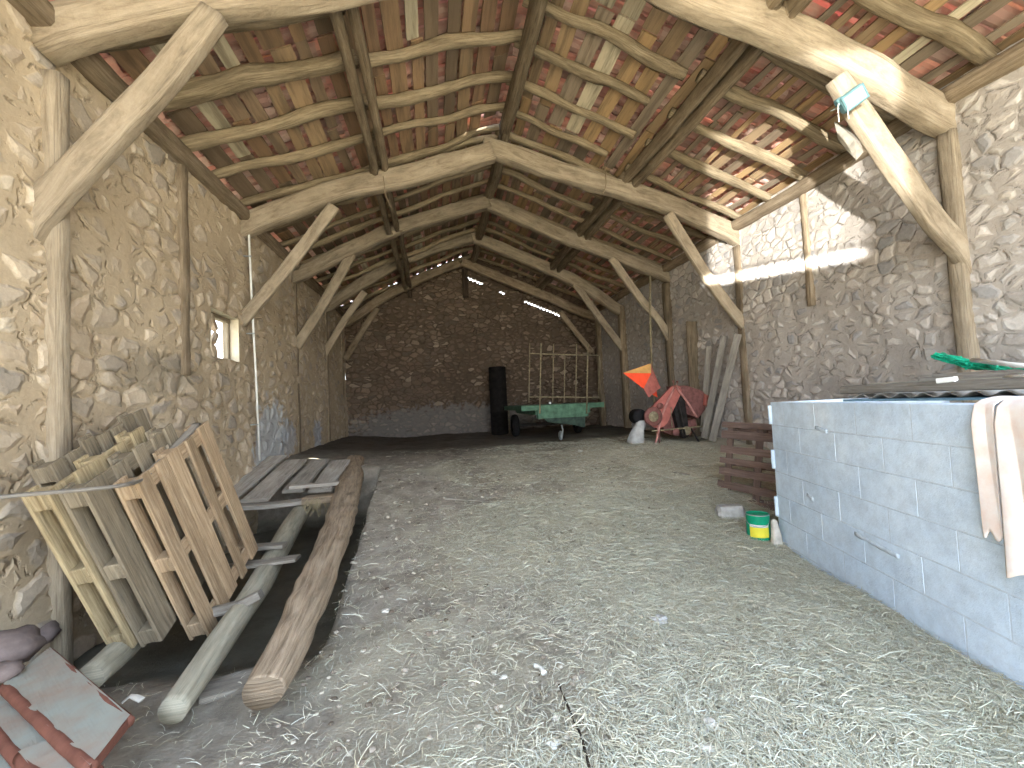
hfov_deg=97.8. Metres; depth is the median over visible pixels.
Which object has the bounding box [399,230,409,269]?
purlin
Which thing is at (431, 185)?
rafter
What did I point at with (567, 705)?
twig
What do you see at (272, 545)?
plank
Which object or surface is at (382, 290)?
rafter
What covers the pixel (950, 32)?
rafter
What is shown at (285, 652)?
log
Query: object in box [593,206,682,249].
rafter
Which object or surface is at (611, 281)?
rafter
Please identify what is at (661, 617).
stone
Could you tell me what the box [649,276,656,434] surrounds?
pole
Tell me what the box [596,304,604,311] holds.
wall plate
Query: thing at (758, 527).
tin
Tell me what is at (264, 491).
plank
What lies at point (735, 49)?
purlin
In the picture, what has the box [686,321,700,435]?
plank
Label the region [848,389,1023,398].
sheet
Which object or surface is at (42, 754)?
clay piece
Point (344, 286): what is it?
rafter
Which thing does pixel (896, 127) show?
wall plate
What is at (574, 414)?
trailer
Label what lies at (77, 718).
clay piece
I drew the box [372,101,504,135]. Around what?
rafter
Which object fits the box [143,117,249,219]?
wall plate
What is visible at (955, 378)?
scrap
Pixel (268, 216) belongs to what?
roof truss
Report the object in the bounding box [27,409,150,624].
pallet
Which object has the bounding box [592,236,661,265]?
rafter
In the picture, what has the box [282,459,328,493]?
plank
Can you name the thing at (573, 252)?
purlin
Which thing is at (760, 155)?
rafter
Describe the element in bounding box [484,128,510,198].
ridge beam
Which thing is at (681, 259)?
wall plate
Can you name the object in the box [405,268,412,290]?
purlin
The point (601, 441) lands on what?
straw
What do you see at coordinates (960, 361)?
net
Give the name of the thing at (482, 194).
rafter
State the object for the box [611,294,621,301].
wall plate
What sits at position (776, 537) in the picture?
wedge
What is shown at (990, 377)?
plank
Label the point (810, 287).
wall post
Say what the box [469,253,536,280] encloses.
rafter
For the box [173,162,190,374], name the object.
wall post
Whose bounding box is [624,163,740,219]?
rafter
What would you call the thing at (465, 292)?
post
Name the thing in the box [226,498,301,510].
plank
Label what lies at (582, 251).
rafter
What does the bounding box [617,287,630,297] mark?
wall plate
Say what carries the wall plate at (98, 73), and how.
on the wall at (126, 341)
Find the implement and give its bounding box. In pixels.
[624,364,707,443]
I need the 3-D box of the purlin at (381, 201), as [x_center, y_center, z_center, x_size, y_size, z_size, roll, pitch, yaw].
[-2.287,-3.124,7.909,0.119,0.236,2.565,-2,-2,-10]
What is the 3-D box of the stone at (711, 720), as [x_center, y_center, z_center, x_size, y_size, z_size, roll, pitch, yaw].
[0.856,1.486,1.936,0.078,0.046,0.083,-4,-3,37]
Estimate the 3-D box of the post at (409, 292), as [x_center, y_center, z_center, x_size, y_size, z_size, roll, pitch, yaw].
[-3.100,-2.788,13.512,0.158,0.358,0.136,-2,-2,-10]
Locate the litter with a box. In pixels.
[104,460,560,767]
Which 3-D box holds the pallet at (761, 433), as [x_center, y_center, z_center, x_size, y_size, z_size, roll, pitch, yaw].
[2.933,0.951,5.185,0.289,1.004,1.184,-2,-3,-24]
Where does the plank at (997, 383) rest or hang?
on the sheet at (1020, 392)
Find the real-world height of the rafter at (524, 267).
0.885 m
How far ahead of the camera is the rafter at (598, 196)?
8.38 m
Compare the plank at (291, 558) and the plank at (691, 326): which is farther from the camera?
the plank at (691, 326)
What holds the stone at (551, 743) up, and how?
on the floor
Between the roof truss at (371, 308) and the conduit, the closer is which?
the conduit
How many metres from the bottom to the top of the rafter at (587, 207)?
0.900 m
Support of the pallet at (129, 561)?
on the pole at (115, 655)
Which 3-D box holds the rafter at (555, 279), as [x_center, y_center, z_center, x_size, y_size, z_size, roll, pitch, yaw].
[1.925,-2.904,13.493,2.119,0.938,0.137,-2,-2,-10]
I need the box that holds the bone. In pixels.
[533,663,546,675]
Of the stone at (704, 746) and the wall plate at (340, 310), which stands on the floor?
the stone at (704, 746)
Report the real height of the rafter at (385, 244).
0.932 m
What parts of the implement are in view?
hitch arm, hitch arm, housing door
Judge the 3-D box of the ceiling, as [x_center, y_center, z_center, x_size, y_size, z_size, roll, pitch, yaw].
[0.025,-3.654,6.672,8.740,1.941,15.413,-2,-2,-10]
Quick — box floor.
[74,424,1023,767]
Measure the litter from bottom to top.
0.770 m
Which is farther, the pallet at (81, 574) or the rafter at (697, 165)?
the rafter at (697, 165)
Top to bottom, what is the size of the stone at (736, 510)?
0.161 m
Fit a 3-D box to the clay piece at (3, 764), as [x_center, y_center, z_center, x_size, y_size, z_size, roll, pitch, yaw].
[-2.086,1.520,1.832,1.220,0.092,0.240,-4,-3,32]
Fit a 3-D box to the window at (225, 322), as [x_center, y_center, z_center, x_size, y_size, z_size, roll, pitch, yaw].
[-3.825,-0.607,5.723,0.097,0.590,0.800,-2,-2,-10]
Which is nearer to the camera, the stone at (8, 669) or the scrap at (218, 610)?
the stone at (8, 669)
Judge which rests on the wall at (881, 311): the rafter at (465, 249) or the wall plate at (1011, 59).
the wall plate at (1011, 59)
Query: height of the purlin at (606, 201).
0.225 m
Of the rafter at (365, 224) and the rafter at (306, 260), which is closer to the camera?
the rafter at (365, 224)
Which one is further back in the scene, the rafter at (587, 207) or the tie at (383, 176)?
the rafter at (587, 207)
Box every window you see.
[211,312,229,358]
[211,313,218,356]
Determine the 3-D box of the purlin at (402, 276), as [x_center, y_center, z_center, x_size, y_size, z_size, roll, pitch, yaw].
[-3.031,-2.907,12.545,0.142,0.228,2.386,-2,-2,-10]
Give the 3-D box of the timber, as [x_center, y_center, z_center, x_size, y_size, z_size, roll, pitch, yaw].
[3.889,-0.065,3.091,0.328,0.125,1.628,-2,-2,-20]
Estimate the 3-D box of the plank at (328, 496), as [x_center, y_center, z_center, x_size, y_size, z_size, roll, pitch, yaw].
[-2.358,1.422,5.535,0.413,0.101,0.205,-2,-2,-7]
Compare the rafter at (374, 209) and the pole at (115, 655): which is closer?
the pole at (115, 655)
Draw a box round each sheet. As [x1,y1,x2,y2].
[834,122,862,159]
[843,395,1018,401]
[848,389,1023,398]
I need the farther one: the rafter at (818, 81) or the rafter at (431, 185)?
the rafter at (431, 185)
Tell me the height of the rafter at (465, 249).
0.890 m
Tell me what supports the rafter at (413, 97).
attached to the ridge beam at (534, 16)
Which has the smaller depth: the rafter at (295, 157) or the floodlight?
the floodlight
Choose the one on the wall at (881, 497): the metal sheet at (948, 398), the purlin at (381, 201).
the metal sheet at (948, 398)
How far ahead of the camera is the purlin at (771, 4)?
4.08 m
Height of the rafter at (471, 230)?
0.878 m
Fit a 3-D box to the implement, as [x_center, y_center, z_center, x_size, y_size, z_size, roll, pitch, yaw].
[2.837,0.414,8.231,1.701,1.612,0.651,-2,-2,-10]
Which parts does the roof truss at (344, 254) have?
post, post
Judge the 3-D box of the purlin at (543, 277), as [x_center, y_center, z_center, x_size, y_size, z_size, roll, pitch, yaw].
[0.897,-3.103,13.212,0.142,0.238,2.386,-2,-2,-10]
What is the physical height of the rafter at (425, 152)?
0.871 m
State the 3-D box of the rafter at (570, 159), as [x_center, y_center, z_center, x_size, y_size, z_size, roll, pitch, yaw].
[0.769,-3.903,7.638,2.114,0.906,0.164,-2,-2,-10]
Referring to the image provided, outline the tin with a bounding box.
[745,511,770,540]
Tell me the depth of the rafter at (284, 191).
6.53 m
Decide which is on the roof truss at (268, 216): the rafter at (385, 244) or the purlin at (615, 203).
the purlin at (615, 203)
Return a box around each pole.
[79,642,140,686]
[157,505,311,724]
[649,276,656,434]
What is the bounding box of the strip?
[121,694,144,703]
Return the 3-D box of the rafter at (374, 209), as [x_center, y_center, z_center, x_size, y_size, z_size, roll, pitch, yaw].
[-3.243,-2.885,8.122,2.055,0.936,0.123,-2,-2,-10]
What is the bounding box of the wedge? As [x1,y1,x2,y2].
[771,519,782,547]
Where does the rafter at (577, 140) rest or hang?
attached to the ridge beam at (534, 16)
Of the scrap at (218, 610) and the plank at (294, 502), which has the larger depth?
the plank at (294, 502)
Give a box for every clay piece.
[0,647,134,767]
[0,695,44,767]
[0,754,10,767]
[12,740,103,767]
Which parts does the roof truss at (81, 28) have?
post, post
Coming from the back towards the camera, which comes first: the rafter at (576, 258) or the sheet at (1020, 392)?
the rafter at (576, 258)
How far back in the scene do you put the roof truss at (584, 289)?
11.91 m
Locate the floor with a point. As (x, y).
(162, 663)
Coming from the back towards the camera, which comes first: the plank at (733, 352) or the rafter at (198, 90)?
the plank at (733, 352)
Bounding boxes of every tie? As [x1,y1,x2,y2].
[383,176,390,206]
[602,160,605,193]
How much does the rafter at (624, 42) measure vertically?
0.854 m
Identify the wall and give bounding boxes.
[0,0,348,684]
[344,253,599,436]
[600,38,1023,449]
[768,398,1023,688]
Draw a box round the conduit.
[243,235,260,460]
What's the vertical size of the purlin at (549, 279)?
0.229 m
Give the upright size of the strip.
0.027 m
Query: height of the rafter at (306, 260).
0.952 m
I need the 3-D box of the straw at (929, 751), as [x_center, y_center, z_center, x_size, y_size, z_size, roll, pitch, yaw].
[0.761,1.416,3.194,4.493,0.441,4.334,-2,-2,-10]
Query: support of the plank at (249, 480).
on the plank at (294, 502)
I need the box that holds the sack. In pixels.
[627,420,645,444]
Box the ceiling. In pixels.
[48,0,1023,305]
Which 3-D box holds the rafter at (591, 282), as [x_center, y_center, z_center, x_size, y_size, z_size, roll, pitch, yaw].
[2.064,-2.945,12.665,2.112,0.915,0.148,-2,-2,-10]
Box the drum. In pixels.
[488,366,509,434]
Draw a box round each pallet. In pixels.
[21,426,168,648]
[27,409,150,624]
[58,423,224,646]
[112,421,257,640]
[717,422,776,510]
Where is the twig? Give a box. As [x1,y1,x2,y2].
[558,684,590,767]
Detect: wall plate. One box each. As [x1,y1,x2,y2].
[7,0,54,26]
[70,53,128,101]
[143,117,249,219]
[257,231,300,269]
[300,263,324,296]
[335,306,345,316]
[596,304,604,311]
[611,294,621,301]
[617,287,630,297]
[634,275,654,288]
[662,252,688,271]
[694,235,721,253]
[731,118,911,230]
[941,39,1023,102]
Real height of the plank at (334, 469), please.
0.284 m
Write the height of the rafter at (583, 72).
0.759 m
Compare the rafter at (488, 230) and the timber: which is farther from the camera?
the rafter at (488, 230)
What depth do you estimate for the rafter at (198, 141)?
5.16 m
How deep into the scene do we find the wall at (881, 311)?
5.59 m
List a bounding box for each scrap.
[180,589,264,624]
[196,667,253,705]
[936,376,957,383]
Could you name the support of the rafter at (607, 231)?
on the wall plate at (681, 259)
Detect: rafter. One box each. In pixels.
[99,10,345,53]
[163,49,358,110]
[178,94,367,151]
[211,132,374,178]
[240,161,380,206]
[268,196,370,232]
[279,202,388,246]
[289,213,391,252]
[300,252,324,264]
[315,245,399,281]
[322,254,402,288]
[336,270,397,292]
[341,279,405,308]
[352,271,405,297]
[356,29,522,67]
[358,237,398,255]
[366,70,512,111]
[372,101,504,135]
[380,134,497,165]
[389,124,498,167]
[394,164,491,201]
[396,178,488,215]
[398,220,451,238]
[405,217,480,249]
[406,227,476,257]
[409,245,473,273]
[410,255,470,277]
[457,193,483,201]
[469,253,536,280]
[475,225,554,259]
[477,217,559,252]
[480,249,541,275]
[486,183,584,222]
[487,167,593,212]
[494,197,574,230]
[495,131,616,177]
[500,111,607,157]
[506,81,636,140]
[513,42,650,105]
[522,0,687,80]
[537,278,599,305]
[541,273,573,288]
[555,256,625,288]
[560,249,635,281]
[581,277,617,293]
[582,251,644,275]
[587,192,602,198]
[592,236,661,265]
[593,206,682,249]
[598,226,671,260]
[603,196,708,239]
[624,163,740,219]
[644,138,772,201]
[646,1,707,30]
[667,107,809,180]
[695,68,845,153]
[728,38,895,123]
[852,0,1001,66]
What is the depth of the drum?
12.82 m
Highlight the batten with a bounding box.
[0,423,200,498]
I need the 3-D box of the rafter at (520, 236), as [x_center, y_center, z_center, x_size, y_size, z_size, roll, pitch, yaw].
[0.171,-3.730,11.231,2.094,0.864,0.135,-2,-2,-10]
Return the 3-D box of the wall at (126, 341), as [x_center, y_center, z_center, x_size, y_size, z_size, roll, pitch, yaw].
[-3.761,-0.065,5.938,0.256,5.061,14.735,-2,-2,-10]
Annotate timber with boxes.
[919,369,1023,380]
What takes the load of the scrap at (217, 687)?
on the floor
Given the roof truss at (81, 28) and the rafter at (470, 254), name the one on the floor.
the roof truss at (81, 28)
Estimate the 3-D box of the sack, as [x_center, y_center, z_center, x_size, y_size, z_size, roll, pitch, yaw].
[2.219,0.906,7.942,0.356,0.507,0.214,-2,-2,-10]
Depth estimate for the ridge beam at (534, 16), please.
5.64 m
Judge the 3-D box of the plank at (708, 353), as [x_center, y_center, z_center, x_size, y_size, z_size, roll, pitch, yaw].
[3.586,0.093,8.259,0.301,1.594,0.041,-4,-2,21]
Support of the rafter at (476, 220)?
attached to the ridge beam at (482, 225)
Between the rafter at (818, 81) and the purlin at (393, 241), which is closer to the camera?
the rafter at (818, 81)
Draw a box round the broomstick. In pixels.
[969,358,1023,368]
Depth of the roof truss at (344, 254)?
9.31 m
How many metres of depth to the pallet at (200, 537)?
2.98 m
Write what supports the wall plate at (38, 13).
on the wall at (126, 341)
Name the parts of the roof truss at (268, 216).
post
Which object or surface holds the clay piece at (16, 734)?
on the clay piece at (3, 764)
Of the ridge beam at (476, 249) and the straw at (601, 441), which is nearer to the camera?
the straw at (601, 441)
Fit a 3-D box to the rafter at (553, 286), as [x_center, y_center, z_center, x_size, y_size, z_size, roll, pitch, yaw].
[1.819,-2.876,14.109,2.112,0.931,0.171,-2,-2,-10]
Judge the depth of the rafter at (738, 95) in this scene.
5.42 m
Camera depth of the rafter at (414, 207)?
8.95 m
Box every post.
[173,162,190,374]
[407,290,411,297]
[462,269,468,297]
[799,193,815,305]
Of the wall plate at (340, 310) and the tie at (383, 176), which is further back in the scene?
the wall plate at (340, 310)
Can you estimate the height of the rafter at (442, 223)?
0.872 m
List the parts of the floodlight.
casing, glass pane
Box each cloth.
[971,396,1017,541]
[994,396,1023,577]
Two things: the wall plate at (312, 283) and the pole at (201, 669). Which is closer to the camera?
the pole at (201, 669)
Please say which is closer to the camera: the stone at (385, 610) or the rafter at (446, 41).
the stone at (385, 610)
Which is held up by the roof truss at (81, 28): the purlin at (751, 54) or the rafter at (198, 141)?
the purlin at (751, 54)
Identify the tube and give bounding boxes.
[1003,374,1023,377]
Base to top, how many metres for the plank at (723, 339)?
1.822 m
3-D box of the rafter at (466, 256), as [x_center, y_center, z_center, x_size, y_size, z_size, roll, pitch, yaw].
[-2.170,-3.527,13.556,2.005,0.864,0.152,-2,-2,-10]
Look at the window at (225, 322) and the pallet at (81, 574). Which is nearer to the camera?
the pallet at (81, 574)
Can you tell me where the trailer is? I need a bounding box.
[504,343,603,439]
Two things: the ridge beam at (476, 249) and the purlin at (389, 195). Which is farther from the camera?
the ridge beam at (476, 249)
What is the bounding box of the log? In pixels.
[242,455,364,709]
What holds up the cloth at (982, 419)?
hanging from the wall at (881, 497)
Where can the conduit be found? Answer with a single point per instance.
(249, 246)
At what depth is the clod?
2.65 m
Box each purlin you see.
[329,11,378,175]
[347,7,388,171]
[369,164,390,234]
[381,167,398,231]
[390,232,401,272]
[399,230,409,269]
[400,264,406,293]
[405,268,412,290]
[533,268,554,287]
[539,265,558,289]
[550,235,582,269]
[557,236,591,272]
[574,171,626,236]
[583,179,635,239]
[624,2,782,182]
[633,0,792,186]
[765,0,782,9]
[783,0,810,18]
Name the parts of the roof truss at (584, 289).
post, post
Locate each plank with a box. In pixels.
[224,541,287,552]
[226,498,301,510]
[228,554,300,568]
[234,455,286,497]
[240,459,306,502]
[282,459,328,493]
[289,481,339,489]
[301,493,333,504]
[308,459,349,492]
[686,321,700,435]
[700,346,711,431]
[701,336,727,438]
[708,333,741,441]
[840,377,1023,393]
[867,377,1002,384]
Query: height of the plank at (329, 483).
0.060 m
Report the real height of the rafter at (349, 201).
0.925 m
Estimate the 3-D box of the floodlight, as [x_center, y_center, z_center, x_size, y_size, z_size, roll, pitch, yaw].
[3.105,-2.543,4.114,0.275,0.340,0.233,-3,-2,17]
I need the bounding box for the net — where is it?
[931,352,1023,370]
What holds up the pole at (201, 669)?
on the floor
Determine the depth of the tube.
2.72 m
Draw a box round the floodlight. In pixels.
[830,83,869,121]
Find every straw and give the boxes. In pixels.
[218,484,1023,767]
[303,496,328,515]
[338,434,800,607]
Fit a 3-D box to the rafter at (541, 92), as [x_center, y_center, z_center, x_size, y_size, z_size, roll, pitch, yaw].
[0.874,-3.992,6.468,1.922,0.817,0.147,-2,-2,-10]
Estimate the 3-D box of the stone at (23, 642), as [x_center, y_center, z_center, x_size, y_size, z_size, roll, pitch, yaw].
[-2.681,1.400,2.359,0.324,0.195,0.276,-2,-2,-10]
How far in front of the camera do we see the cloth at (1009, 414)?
2.01 m
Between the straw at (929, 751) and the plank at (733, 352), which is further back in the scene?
the plank at (733, 352)
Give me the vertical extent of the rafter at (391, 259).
0.947 m
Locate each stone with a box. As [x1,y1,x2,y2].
[0,624,47,662]
[0,660,24,683]
[40,620,61,644]
[381,608,389,612]
[545,739,561,749]
[650,614,667,625]
[700,743,714,755]
[701,718,719,731]
[715,503,744,518]
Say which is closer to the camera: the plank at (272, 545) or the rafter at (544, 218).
the plank at (272, 545)
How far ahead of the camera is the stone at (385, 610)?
3.17 m
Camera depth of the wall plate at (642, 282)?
10.94 m
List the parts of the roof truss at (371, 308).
post, post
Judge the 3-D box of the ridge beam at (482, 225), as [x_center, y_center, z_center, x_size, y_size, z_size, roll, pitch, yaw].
[-0.674,-3.935,10.650,0.205,0.317,2.640,-2,-2,-10]
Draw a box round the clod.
[239,460,1023,767]
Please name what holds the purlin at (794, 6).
on the roof truss at (81, 28)
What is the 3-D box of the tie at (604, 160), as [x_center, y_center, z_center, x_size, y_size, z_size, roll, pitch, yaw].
[1.472,-3.299,7.143,0.066,0.525,0.094,-1,-3,-37]
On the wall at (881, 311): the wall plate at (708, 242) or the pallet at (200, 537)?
the wall plate at (708, 242)
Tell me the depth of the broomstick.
3.12 m
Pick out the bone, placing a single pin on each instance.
(543, 671)
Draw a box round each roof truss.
[30,0,981,665]
[234,136,752,444]
[292,196,675,452]
[324,227,631,441]
[341,258,606,436]
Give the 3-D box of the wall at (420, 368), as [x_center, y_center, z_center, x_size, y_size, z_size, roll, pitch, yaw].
[-1.083,-0.969,13.945,7.875,6.266,0.160,-2,-2,-10]
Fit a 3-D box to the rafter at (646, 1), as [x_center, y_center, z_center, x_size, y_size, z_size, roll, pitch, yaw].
[1.165,-4.092,4.548,1.871,0.815,0.168,-2,-2,-10]
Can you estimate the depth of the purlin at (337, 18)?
4.75 m
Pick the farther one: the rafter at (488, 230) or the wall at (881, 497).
the rafter at (488, 230)
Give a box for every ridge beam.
[470,231,480,262]
[476,189,489,240]
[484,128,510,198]
[499,0,547,135]
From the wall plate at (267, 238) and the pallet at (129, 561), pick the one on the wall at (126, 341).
the wall plate at (267, 238)
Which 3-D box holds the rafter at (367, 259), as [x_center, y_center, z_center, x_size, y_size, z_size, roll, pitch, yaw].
[-3.627,-2.778,10.400,2.050,0.923,0.140,-2,-2,-10]
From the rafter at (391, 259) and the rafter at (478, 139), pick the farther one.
the rafter at (391, 259)
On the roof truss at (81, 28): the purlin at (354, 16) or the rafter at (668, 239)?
the purlin at (354, 16)
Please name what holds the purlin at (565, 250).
on the roof truss at (584, 289)
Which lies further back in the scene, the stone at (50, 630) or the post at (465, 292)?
the post at (465, 292)
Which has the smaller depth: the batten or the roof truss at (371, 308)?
the batten
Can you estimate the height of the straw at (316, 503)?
0.254 m
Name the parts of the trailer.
chassis rail, cross rail, cross rail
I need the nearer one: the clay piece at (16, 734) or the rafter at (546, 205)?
the clay piece at (16, 734)
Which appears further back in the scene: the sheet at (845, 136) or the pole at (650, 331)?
the pole at (650, 331)
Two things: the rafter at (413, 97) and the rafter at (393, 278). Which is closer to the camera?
the rafter at (413, 97)

